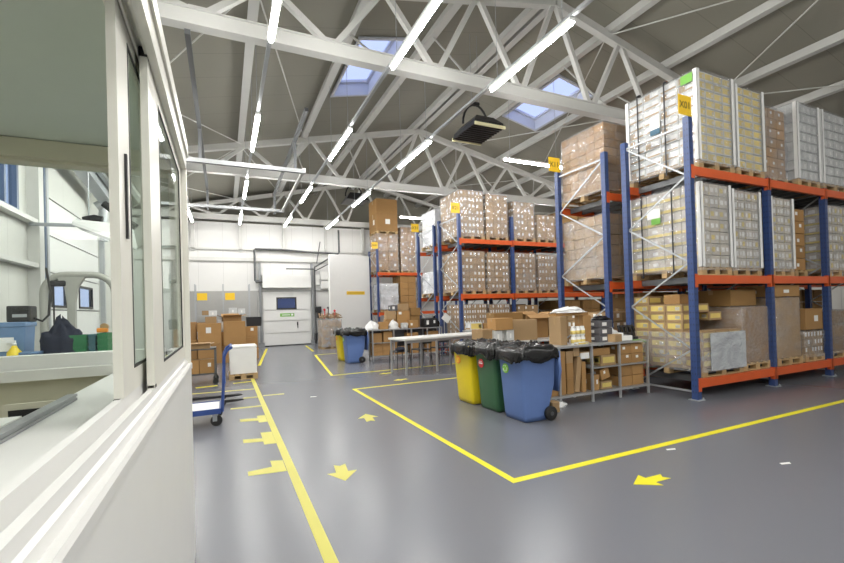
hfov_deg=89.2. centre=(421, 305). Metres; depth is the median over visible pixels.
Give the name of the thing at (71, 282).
machine
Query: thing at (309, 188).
lamp
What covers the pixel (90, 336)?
crate
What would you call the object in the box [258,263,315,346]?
door
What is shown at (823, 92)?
beam
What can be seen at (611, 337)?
carton
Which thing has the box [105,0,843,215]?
ceiling
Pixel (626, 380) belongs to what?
carton
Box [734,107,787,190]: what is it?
load
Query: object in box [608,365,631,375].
carton
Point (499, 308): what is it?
load
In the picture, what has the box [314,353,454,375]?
floor marking
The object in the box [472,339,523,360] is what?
bag
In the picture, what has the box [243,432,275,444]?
floor marking
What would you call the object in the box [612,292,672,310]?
load
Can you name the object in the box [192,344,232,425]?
trolley
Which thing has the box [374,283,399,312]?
stack
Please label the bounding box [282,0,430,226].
track
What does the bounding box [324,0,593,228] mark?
track
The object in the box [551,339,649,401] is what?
shelf
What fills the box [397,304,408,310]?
carton
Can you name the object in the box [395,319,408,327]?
carton
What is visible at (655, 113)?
load
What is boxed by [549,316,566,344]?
carton
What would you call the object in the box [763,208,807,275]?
load
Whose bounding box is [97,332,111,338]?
crate
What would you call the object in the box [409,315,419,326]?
carton
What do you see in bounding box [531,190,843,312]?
wall
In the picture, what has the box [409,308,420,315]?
carton
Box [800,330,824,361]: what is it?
load
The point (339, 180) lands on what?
roof truss
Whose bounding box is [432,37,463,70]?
knee brace
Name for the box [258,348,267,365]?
floor marking
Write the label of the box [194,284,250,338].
shelving
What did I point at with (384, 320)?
carton
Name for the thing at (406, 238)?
load
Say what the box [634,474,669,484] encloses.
floor arrow
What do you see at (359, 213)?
wall
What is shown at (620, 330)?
handset
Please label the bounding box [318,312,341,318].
wood offcuts
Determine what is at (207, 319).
carton
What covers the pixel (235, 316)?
carton
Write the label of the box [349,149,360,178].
knee brace
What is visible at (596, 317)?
pouch
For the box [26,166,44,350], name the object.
wall column
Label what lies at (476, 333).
carton
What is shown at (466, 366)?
wheelie bin
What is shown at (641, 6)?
roof beam
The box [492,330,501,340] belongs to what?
carton
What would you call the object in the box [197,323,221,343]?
carton
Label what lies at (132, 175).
rod
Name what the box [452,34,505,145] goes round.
heater
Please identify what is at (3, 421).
paper tray
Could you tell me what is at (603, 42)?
rod
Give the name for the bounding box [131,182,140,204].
roof purlin
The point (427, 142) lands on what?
lamp
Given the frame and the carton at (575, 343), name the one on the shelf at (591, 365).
the carton at (575, 343)
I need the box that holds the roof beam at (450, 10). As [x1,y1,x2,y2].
[313,4,462,194]
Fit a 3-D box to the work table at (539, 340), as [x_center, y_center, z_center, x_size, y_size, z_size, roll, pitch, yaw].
[1.952,1.195,9.192,2.100,0.900,0.800,-1,-1,-25]
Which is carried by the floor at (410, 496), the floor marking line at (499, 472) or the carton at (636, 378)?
the floor marking line at (499, 472)
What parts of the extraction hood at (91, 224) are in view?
hanger rod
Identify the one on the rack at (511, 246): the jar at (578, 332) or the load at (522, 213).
the load at (522, 213)
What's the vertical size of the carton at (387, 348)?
0.136 m
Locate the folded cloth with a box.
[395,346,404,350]
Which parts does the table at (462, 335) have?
leg, leg, leg, leg, leg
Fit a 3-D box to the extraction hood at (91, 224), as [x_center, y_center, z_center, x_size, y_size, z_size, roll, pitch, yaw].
[-7.714,-2.991,9.726,2.098,3.347,0.900,-1,-1,-25]
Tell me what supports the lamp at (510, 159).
hanging from the ceiling
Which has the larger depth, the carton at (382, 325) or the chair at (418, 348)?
the carton at (382, 325)
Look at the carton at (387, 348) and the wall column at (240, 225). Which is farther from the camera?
the wall column at (240, 225)
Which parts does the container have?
lid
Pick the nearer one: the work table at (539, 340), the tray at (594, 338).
the tray at (594, 338)
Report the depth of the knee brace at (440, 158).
17.87 m
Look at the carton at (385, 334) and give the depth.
13.81 m
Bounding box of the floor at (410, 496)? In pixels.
[167,342,843,562]
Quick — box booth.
[0,0,195,562]
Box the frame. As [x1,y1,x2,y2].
[161,28,307,214]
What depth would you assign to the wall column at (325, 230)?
22.15 m
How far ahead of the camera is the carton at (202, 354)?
14.25 m
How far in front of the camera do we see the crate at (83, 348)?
7.18 m
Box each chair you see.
[389,341,411,368]
[411,342,432,365]
[430,340,448,363]
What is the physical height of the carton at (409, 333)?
0.242 m
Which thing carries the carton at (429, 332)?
on the bench at (400, 332)
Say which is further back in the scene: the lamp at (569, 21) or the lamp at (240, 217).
the lamp at (240, 217)
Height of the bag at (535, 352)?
0.291 m
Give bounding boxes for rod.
[132,150,233,207]
[132,175,233,198]
[170,8,231,63]
[181,114,240,143]
[260,0,304,138]
[393,179,526,192]
[458,120,603,145]
[537,42,603,176]
[612,0,732,34]
[733,0,818,80]
[759,84,843,93]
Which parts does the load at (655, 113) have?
corner post, corner post, corner post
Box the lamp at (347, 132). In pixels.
[328,65,352,160]
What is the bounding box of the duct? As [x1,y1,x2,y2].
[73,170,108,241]
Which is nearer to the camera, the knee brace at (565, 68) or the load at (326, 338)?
the knee brace at (565, 68)
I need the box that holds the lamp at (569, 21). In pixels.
[489,0,574,91]
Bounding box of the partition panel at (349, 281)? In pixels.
[328,254,370,331]
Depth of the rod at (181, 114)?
12.20 m
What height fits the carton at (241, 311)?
0.262 m
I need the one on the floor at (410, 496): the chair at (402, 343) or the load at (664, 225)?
the chair at (402, 343)
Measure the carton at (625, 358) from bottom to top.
0.166 m
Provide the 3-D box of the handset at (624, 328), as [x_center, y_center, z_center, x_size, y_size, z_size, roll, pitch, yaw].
[3.694,0.494,7.781,0.085,0.264,0.130,-1,-1,-25]
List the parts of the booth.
roof panel, sill, window sill, sliding sash, pull handle, head rail, sliding sash, corner post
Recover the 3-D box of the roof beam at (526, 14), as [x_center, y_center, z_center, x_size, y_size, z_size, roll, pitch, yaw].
[2.316,-6.907,10.534,0.180,0.210,29.900,-1,-1,-25]
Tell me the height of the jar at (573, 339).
0.148 m
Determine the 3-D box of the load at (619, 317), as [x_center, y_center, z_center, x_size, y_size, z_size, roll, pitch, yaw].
[4.057,0.694,9.437,1.130,1.092,1.220,-1,-1,-25]
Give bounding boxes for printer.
[6,268,51,321]
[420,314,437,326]
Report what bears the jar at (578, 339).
on the shelf at (591, 365)
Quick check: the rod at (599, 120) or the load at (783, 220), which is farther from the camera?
the rod at (599, 120)
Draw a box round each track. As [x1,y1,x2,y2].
[240,39,271,211]
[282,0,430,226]
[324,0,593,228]
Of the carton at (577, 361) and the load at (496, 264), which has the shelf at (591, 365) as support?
the carton at (577, 361)
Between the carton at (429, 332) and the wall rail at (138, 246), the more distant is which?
the wall rail at (138, 246)
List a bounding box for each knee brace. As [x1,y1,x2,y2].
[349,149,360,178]
[350,34,368,48]
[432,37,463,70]
[440,158,457,188]
[564,67,605,104]
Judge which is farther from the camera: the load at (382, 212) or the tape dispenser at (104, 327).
the load at (382, 212)
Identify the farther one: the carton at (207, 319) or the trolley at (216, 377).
the carton at (207, 319)
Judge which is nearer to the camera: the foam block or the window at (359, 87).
the foam block
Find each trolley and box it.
[166,346,218,383]
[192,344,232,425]
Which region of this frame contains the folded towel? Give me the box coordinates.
[18,351,43,354]
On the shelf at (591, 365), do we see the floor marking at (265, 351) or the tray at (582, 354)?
the tray at (582, 354)
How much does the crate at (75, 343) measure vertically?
0.096 m
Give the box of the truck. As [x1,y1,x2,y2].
[192,393,243,404]
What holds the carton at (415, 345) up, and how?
on the bench at (400, 332)
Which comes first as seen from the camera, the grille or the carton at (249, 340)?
the grille
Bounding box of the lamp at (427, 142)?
[397,82,431,168]
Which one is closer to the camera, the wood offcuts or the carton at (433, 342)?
the carton at (433, 342)
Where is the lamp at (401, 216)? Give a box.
[400,164,437,218]
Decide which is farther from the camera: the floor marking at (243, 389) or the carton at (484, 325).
the carton at (484, 325)
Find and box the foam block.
[615,332,631,340]
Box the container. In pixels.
[229,343,256,374]
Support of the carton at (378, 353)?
on the bench at (400, 332)
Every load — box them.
[318,319,340,348]
[369,198,397,236]
[370,234,398,274]
[393,276,415,310]
[394,227,415,272]
[440,189,484,244]
[442,251,485,295]
[447,304,486,344]
[467,252,509,293]
[468,194,508,240]
[472,304,509,319]
[493,253,536,293]
[494,201,534,246]
[509,305,537,312]
[518,215,555,242]
[519,255,557,292]
[538,300,579,340]
[541,213,576,248]
[550,255,580,292]
[562,122,641,208]
[564,214,642,285]
[567,311,634,342]
[580,299,599,311]
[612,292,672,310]
[625,67,735,187]
[630,181,733,280]
[634,296,746,377]
[670,188,763,278]
[675,83,766,177]
[720,196,795,275]
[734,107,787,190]
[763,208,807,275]
[775,101,821,187]
[779,290,802,307]
[787,109,843,199]
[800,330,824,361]
[802,290,821,307]
[803,206,843,276]
[815,310,843,357]
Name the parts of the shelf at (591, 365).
post, post, shelf, shelf, post, shelf, post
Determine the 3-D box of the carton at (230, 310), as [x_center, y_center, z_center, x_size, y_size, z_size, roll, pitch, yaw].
[-8.697,0.279,19.663,0.353,0.302,0.402,-1,-1,-25]
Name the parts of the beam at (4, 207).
rail, rail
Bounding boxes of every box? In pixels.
[315,275,318,284]
[320,271,328,279]
[320,281,328,288]
[699,306,770,370]
[718,297,802,365]
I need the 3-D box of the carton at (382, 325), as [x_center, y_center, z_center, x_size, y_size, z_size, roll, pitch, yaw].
[-1.255,0.659,13.860,0.263,0.242,0.260,-1,-1,-25]
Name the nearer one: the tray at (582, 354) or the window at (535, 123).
the tray at (582, 354)
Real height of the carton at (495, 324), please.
0.242 m
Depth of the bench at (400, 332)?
14.22 m
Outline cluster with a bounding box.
[286,242,336,343]
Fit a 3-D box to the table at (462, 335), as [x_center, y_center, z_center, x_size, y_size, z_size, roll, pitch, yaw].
[0.616,1.256,11.635,3.050,0.900,0.820,-1,-1,-35]
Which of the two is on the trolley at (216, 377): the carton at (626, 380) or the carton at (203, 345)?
the carton at (203, 345)
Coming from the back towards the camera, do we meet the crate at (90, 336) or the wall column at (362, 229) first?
the wall column at (362, 229)
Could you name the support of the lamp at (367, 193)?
hanging from the ceiling
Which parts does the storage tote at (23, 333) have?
lid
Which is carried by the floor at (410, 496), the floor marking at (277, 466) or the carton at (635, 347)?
the floor marking at (277, 466)
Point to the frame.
(201, 159)
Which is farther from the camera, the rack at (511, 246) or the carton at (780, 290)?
the rack at (511, 246)
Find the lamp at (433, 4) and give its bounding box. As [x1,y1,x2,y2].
[390,0,441,69]
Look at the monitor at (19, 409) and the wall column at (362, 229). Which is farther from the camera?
the wall column at (362, 229)
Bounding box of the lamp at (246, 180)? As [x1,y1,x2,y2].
[243,130,248,198]
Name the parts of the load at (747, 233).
corner post, corner post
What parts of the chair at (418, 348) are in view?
seat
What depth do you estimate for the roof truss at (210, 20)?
8.39 m
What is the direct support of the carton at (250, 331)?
on the carton at (249, 340)
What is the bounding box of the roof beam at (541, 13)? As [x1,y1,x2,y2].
[357,0,562,189]
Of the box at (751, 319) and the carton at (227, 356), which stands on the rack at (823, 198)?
the box at (751, 319)
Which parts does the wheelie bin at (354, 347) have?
lid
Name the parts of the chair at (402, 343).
backrest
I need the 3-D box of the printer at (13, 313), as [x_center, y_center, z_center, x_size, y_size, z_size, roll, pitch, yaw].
[-6.484,-0.171,7.087,0.527,0.921,0.307,-1,-1,-25]
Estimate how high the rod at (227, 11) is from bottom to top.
1.018 m
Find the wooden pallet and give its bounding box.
[229,371,257,380]
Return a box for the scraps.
[555,400,567,407]
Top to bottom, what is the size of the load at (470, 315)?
1.544 m
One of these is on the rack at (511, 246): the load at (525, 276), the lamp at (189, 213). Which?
the load at (525, 276)
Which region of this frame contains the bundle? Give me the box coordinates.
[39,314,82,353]
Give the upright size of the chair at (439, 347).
0.861 m
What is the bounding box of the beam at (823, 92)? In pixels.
[536,80,843,197]
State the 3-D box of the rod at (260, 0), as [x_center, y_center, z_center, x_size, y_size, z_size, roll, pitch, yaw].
[-3.377,-5.474,10.820,0.032,0.468,7.522,-2,-1,-9]
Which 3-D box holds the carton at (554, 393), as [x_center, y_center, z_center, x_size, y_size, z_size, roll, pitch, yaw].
[1.995,1.346,6.961,0.273,0.222,0.360,-1,-1,-25]
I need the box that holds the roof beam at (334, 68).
[275,0,369,199]
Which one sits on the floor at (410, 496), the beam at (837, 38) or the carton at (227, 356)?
the carton at (227, 356)
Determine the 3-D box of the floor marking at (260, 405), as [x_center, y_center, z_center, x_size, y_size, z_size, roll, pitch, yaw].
[-3.054,1.776,7.430,0.492,0.002,0.090,-1,-1,-20]
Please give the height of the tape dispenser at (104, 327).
0.160 m
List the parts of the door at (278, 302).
guide rail, guide rail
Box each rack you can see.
[368,242,456,333]
[411,224,530,352]
[437,203,642,354]
[548,151,831,366]
[620,94,843,401]
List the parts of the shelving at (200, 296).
post, post, post, post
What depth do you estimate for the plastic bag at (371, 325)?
13.63 m
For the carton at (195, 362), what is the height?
0.322 m
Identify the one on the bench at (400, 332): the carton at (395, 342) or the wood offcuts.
the carton at (395, 342)
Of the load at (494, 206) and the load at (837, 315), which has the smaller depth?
the load at (837, 315)
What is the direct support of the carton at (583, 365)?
on the shelf at (591, 365)
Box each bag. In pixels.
[333,327,354,335]
[340,327,366,336]
[365,320,378,329]
[388,319,399,328]
[450,338,494,356]
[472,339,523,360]
[495,340,558,364]
[550,306,585,312]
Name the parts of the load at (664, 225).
corner post, corner post, corner post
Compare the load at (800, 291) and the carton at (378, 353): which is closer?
the load at (800, 291)
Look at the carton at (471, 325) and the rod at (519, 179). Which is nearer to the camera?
the carton at (471, 325)
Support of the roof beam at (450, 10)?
attached to the ceiling
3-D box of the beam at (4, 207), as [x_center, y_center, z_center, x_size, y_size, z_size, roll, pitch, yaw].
[-7.982,-1.435,7.915,0.180,1.100,4.000,-1,-1,-25]
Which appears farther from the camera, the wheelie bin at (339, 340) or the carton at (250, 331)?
the carton at (250, 331)
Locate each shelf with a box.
[166,346,215,351]
[192,370,216,375]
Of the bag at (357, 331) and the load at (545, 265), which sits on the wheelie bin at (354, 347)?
the bag at (357, 331)
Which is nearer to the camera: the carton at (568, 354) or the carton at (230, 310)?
the carton at (568, 354)
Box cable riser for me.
[43,167,46,278]
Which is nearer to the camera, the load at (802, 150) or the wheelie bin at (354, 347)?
the load at (802, 150)
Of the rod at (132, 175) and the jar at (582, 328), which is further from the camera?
the rod at (132, 175)
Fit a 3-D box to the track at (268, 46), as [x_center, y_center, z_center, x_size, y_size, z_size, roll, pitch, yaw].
[-2.895,-3.992,7.760,0.060,0.050,26.350,-1,-1,-25]
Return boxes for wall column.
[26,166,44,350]
[140,216,141,248]
[190,219,194,250]
[238,221,241,251]
[282,224,285,252]
[324,226,326,251]
[361,228,364,254]
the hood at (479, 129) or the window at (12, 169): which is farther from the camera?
the hood at (479, 129)
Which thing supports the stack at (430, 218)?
on the rack at (414, 227)
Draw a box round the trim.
[190,290,328,292]
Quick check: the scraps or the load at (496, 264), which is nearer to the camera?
the scraps
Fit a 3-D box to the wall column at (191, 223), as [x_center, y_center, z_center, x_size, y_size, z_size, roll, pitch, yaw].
[-10.534,-3.231,19.654,0.140,1.430,0.119,-1,-1,-25]
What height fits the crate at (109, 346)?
0.100 m
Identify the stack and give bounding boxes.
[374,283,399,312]
[422,209,450,251]
[422,271,458,297]
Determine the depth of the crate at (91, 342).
7.30 m
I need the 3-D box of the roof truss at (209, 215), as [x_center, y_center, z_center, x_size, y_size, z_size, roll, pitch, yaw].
[-2.986,-5.300,23.033,22.089,2.633,0.200,-1,-1,-25]
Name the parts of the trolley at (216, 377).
post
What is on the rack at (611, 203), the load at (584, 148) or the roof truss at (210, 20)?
the load at (584, 148)
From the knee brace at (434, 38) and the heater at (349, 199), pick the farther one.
the heater at (349, 199)
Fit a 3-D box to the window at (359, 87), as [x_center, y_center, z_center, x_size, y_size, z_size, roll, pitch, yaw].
[-1.500,-6.356,11.239,1.260,0.688,2.960,-1,-1,-25]
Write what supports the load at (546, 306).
on the rack at (511, 246)
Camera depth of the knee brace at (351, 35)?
8.68 m
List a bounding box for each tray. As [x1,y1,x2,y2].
[0,416,21,427]
[577,351,589,358]
[591,320,611,327]
[591,327,611,334]
[591,335,607,341]
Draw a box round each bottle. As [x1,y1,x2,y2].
[6,340,21,355]
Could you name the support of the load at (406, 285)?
on the rack at (374, 244)
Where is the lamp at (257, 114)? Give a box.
[250,45,260,151]
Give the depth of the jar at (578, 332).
7.13 m
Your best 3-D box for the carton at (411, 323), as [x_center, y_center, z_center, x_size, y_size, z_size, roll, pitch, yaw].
[-0.314,0.625,14.206,0.323,0.262,0.202,-1,-1,-28]
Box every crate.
[69,334,87,340]
[73,340,88,346]
[73,346,88,351]
[88,334,96,339]
[88,340,97,345]
[88,345,97,350]
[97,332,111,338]
[97,338,111,344]
[97,344,112,350]
[246,317,260,325]
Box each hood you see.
[29,171,137,250]
[453,115,503,143]
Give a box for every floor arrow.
[328,464,355,480]
[358,414,377,421]
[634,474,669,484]
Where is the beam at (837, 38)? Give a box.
[492,30,843,193]
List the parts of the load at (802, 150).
corner post, corner post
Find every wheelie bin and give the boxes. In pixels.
[335,335,344,360]
[342,332,368,362]
[454,346,480,403]
[476,354,504,411]
[499,351,561,421]
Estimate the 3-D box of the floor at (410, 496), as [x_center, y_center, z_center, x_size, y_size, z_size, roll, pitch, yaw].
[2.952,1.729,10.633,22.600,0.200,30.300,-1,-1,-25]
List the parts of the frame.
cross rail, cross rail, rail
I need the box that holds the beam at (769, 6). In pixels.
[415,0,792,207]
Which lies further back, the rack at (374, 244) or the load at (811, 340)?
the rack at (374, 244)
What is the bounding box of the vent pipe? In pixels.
[253,230,339,282]
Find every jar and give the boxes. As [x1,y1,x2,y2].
[570,326,575,335]
[571,336,575,344]
[575,326,580,334]
[576,335,580,341]
[580,326,584,334]
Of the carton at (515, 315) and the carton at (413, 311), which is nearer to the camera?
the carton at (515, 315)
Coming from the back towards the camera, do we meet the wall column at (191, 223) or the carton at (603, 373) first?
the wall column at (191, 223)
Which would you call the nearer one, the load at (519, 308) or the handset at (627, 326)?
the handset at (627, 326)
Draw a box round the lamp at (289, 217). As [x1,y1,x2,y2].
[284,183,291,226]
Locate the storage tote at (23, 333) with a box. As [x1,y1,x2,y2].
[0,321,36,355]
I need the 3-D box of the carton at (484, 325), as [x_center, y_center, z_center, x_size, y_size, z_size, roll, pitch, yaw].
[2.066,0.682,13.828,0.303,0.202,0.300,-1,-1,-25]
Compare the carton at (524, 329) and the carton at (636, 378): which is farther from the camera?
the carton at (524, 329)
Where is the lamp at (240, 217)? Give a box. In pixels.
[239,179,242,224]
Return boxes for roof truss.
[132,185,440,230]
[156,0,680,124]
[186,128,595,206]
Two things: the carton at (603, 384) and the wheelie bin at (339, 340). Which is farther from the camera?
the wheelie bin at (339, 340)
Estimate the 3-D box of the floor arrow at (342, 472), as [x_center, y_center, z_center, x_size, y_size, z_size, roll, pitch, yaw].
[-0.807,1.682,4.317,0.274,0.002,0.450,-1,-1,-39]
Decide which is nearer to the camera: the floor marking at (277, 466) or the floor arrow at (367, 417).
the floor marking at (277, 466)
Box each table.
[388,332,471,375]
[520,337,548,342]
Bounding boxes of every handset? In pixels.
[617,325,622,332]
[621,325,626,333]
[625,325,633,338]
[629,324,637,338]
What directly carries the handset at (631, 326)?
on the shelf at (591, 365)
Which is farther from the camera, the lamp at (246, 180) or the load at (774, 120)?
the lamp at (246, 180)
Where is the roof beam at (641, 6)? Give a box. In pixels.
[384,0,660,197]
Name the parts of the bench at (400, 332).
post, post, post, panel, shelf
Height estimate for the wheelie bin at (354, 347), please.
0.980 m
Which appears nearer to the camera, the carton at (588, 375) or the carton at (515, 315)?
the carton at (588, 375)
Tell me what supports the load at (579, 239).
on the rack at (611, 203)
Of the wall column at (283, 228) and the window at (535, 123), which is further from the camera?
the wall column at (283, 228)
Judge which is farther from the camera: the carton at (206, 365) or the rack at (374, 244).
the rack at (374, 244)
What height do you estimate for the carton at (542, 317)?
0.588 m
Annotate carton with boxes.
[190,322,196,339]
[191,339,197,358]
[191,342,213,348]
[191,359,199,373]
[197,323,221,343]
[198,343,221,362]
[199,358,214,373]
[205,317,216,322]
[209,311,216,316]
[217,313,245,321]
[217,320,222,331]
[221,332,223,345]
[223,321,245,345]
[224,346,228,362]
[228,308,236,313]
[238,308,244,313]
[245,326,257,336]
[246,337,257,345]
[370,333,381,342]
[370,343,382,346]
[370,347,382,351]
[371,351,382,355]
[378,322,387,328]
[381,331,391,341]
[383,319,394,324]
[383,346,389,350]
[384,311,395,318]
[388,305,397,310]
[392,342,404,354]
[395,310,409,319]
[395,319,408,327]
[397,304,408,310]
[401,323,407,327]
[404,332,417,336]
[407,320,417,327]
[408,343,418,352]
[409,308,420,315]
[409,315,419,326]
[424,330,437,334]
[424,341,435,351]
[466,322,481,329]
[472,329,492,338]
[482,323,486,328]
[486,312,522,320]
[487,318,512,330]
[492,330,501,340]
[502,330,513,340]
[513,319,536,340]
[521,311,550,337]
[549,312,587,315]
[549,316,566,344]
[549,400,559,411]
[551,390,558,396]
[560,347,578,356]
[560,350,572,362]
[560,351,565,394]
[565,363,572,378]
[566,378,573,393]
[573,356,581,391]
[574,315,590,341]
[574,342,588,344]
[579,346,609,355]
[580,361,585,391]
[585,354,615,365]
[586,367,609,379]
[586,373,598,389]
[599,379,611,388]
[603,343,630,353]
[606,375,631,385]
[608,334,621,341]
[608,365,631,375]
[610,353,631,363]
[628,342,642,352]
[631,352,642,362]
[632,364,642,374]
[632,374,643,384]
[664,294,688,303]
[698,289,755,306]
[737,285,799,296]
[799,308,822,329]
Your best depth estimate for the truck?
7.94 m
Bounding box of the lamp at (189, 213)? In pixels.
[188,198,192,221]
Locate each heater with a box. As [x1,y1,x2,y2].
[341,187,368,205]
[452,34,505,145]
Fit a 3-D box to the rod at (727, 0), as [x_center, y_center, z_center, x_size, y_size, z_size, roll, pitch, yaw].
[7.889,-6.203,7.803,8.284,0.888,0.032,-2,-1,37]
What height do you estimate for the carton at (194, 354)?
0.802 m
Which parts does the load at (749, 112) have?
corner post, corner post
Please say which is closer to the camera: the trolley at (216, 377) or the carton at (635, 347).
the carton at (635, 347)
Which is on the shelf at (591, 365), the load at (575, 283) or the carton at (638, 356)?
the carton at (638, 356)
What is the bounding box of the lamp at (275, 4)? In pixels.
[267,0,281,42]
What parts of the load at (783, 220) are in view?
corner post, corner post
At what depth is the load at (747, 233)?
7.73 m
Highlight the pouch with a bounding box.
[591,316,610,319]
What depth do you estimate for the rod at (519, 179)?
20.06 m
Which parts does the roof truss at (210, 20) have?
gusset plate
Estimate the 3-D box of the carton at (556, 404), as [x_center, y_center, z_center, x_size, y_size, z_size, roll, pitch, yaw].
[1.991,1.540,6.503,0.143,0.162,0.140,-1,-1,-25]
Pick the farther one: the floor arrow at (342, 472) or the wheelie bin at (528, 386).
the wheelie bin at (528, 386)
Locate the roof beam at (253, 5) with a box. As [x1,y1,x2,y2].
[233,0,259,204]
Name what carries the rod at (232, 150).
attached to the roof truss at (209, 215)
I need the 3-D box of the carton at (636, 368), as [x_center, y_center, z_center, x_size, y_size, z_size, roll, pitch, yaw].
[3.769,1.145,7.785,0.283,0.174,0.360,-1,-1,-25]
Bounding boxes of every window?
[0,164,18,209]
[330,36,405,96]
[502,74,594,130]
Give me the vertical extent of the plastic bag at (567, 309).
0.114 m
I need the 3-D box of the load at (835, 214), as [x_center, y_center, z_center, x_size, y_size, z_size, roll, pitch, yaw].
[8.627,-1.355,9.632,1.027,1.524,1.227,-1,-1,-25]
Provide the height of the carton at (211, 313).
0.202 m
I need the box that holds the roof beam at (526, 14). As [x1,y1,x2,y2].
[350,8,539,189]
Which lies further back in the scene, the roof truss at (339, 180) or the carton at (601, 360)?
the roof truss at (339, 180)
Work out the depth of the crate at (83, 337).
7.17 m
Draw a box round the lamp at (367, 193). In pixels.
[352,147,370,206]
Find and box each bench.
[368,326,442,361]
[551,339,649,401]
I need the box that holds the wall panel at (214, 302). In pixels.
[190,292,258,346]
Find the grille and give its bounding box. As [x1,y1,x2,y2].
[455,125,501,143]
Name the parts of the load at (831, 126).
corner post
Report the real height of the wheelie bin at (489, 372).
0.980 m
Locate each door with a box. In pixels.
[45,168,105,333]
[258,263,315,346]
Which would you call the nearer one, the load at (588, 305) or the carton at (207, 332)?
the carton at (207, 332)
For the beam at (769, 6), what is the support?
attached to the ceiling
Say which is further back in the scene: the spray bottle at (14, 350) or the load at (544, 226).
the load at (544, 226)
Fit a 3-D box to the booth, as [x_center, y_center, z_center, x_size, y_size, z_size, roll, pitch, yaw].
[-1.710,0.272,0.158,2.577,2.800,5.050,-1,-1,-25]
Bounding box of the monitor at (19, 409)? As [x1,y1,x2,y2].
[2,400,54,417]
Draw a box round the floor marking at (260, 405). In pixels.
[230,405,260,409]
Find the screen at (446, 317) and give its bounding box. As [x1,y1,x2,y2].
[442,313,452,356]
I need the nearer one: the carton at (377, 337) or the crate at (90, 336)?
the crate at (90, 336)
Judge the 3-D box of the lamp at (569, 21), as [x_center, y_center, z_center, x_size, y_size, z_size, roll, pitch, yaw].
[1.690,-5.277,7.069,0.100,2.568,2.050,-1,-1,-25]
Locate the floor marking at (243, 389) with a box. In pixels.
[193,389,251,393]
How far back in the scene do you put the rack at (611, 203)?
9.46 m
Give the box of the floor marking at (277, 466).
[248,460,286,475]
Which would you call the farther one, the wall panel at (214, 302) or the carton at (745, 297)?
the wall panel at (214, 302)
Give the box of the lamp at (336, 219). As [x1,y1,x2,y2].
[326,197,337,228]
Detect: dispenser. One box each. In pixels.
[96,323,108,332]
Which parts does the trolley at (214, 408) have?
deck frame, handle post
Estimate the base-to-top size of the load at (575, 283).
1.392 m
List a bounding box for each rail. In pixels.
[0,394,76,443]
[133,245,367,262]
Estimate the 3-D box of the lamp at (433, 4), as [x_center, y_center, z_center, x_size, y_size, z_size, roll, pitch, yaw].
[-0.091,-5.015,6.240,0.100,2.134,2.050,-1,-1,-25]
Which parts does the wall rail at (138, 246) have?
rail, rail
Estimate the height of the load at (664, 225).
1.610 m
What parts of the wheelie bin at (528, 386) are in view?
lid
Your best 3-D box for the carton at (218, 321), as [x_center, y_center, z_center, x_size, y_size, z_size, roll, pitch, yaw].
[-7.209,0.744,15.492,0.343,0.442,0.342,-1,-1,-25]
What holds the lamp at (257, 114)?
hanging from the ceiling
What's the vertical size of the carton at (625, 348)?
0.166 m
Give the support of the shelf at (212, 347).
attached to the trolley at (216, 377)
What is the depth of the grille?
10.59 m
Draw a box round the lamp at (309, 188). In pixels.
[300,132,312,202]
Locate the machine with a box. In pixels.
[39,272,112,348]
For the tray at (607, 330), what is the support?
on the tray at (594, 338)
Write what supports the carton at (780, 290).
on the box at (787, 311)
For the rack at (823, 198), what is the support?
on the floor at (410, 496)
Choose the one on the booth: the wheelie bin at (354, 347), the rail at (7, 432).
the rail at (7, 432)
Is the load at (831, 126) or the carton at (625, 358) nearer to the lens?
the carton at (625, 358)
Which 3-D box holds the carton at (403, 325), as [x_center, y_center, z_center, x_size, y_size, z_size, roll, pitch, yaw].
[-0.585,0.672,14.080,0.203,0.182,0.142,-1,-1,-25]
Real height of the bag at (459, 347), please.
0.287 m
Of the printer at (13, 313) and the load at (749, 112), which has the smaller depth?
the printer at (13, 313)
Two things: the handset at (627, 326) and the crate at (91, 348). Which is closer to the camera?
the crate at (91, 348)
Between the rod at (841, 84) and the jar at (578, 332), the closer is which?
the jar at (578, 332)
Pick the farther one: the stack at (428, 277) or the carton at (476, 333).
the stack at (428, 277)
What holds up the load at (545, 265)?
on the rack at (511, 246)
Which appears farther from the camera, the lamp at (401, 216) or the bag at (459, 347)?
the lamp at (401, 216)
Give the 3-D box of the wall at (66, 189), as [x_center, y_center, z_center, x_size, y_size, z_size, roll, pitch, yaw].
[-7.288,-1.371,5.975,0.150,6.515,29.900,-1,-1,-25]
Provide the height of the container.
0.687 m
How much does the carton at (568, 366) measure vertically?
0.252 m
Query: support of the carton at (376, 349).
on the carton at (378, 353)
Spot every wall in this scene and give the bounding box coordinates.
[0,164,111,331]
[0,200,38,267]
[132,187,431,232]
[132,217,532,352]
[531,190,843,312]
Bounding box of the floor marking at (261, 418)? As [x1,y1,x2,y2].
[240,415,267,421]
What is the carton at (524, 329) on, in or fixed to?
on the work table at (539, 340)
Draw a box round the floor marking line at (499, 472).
[353,377,843,482]
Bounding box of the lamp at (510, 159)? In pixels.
[503,79,561,168]
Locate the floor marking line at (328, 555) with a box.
[251,379,338,562]
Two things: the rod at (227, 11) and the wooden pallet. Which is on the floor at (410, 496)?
the wooden pallet
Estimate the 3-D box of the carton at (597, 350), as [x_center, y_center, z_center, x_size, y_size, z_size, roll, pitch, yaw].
[2.969,0.794,7.423,0.403,0.122,0.360,-1,-1,-25]

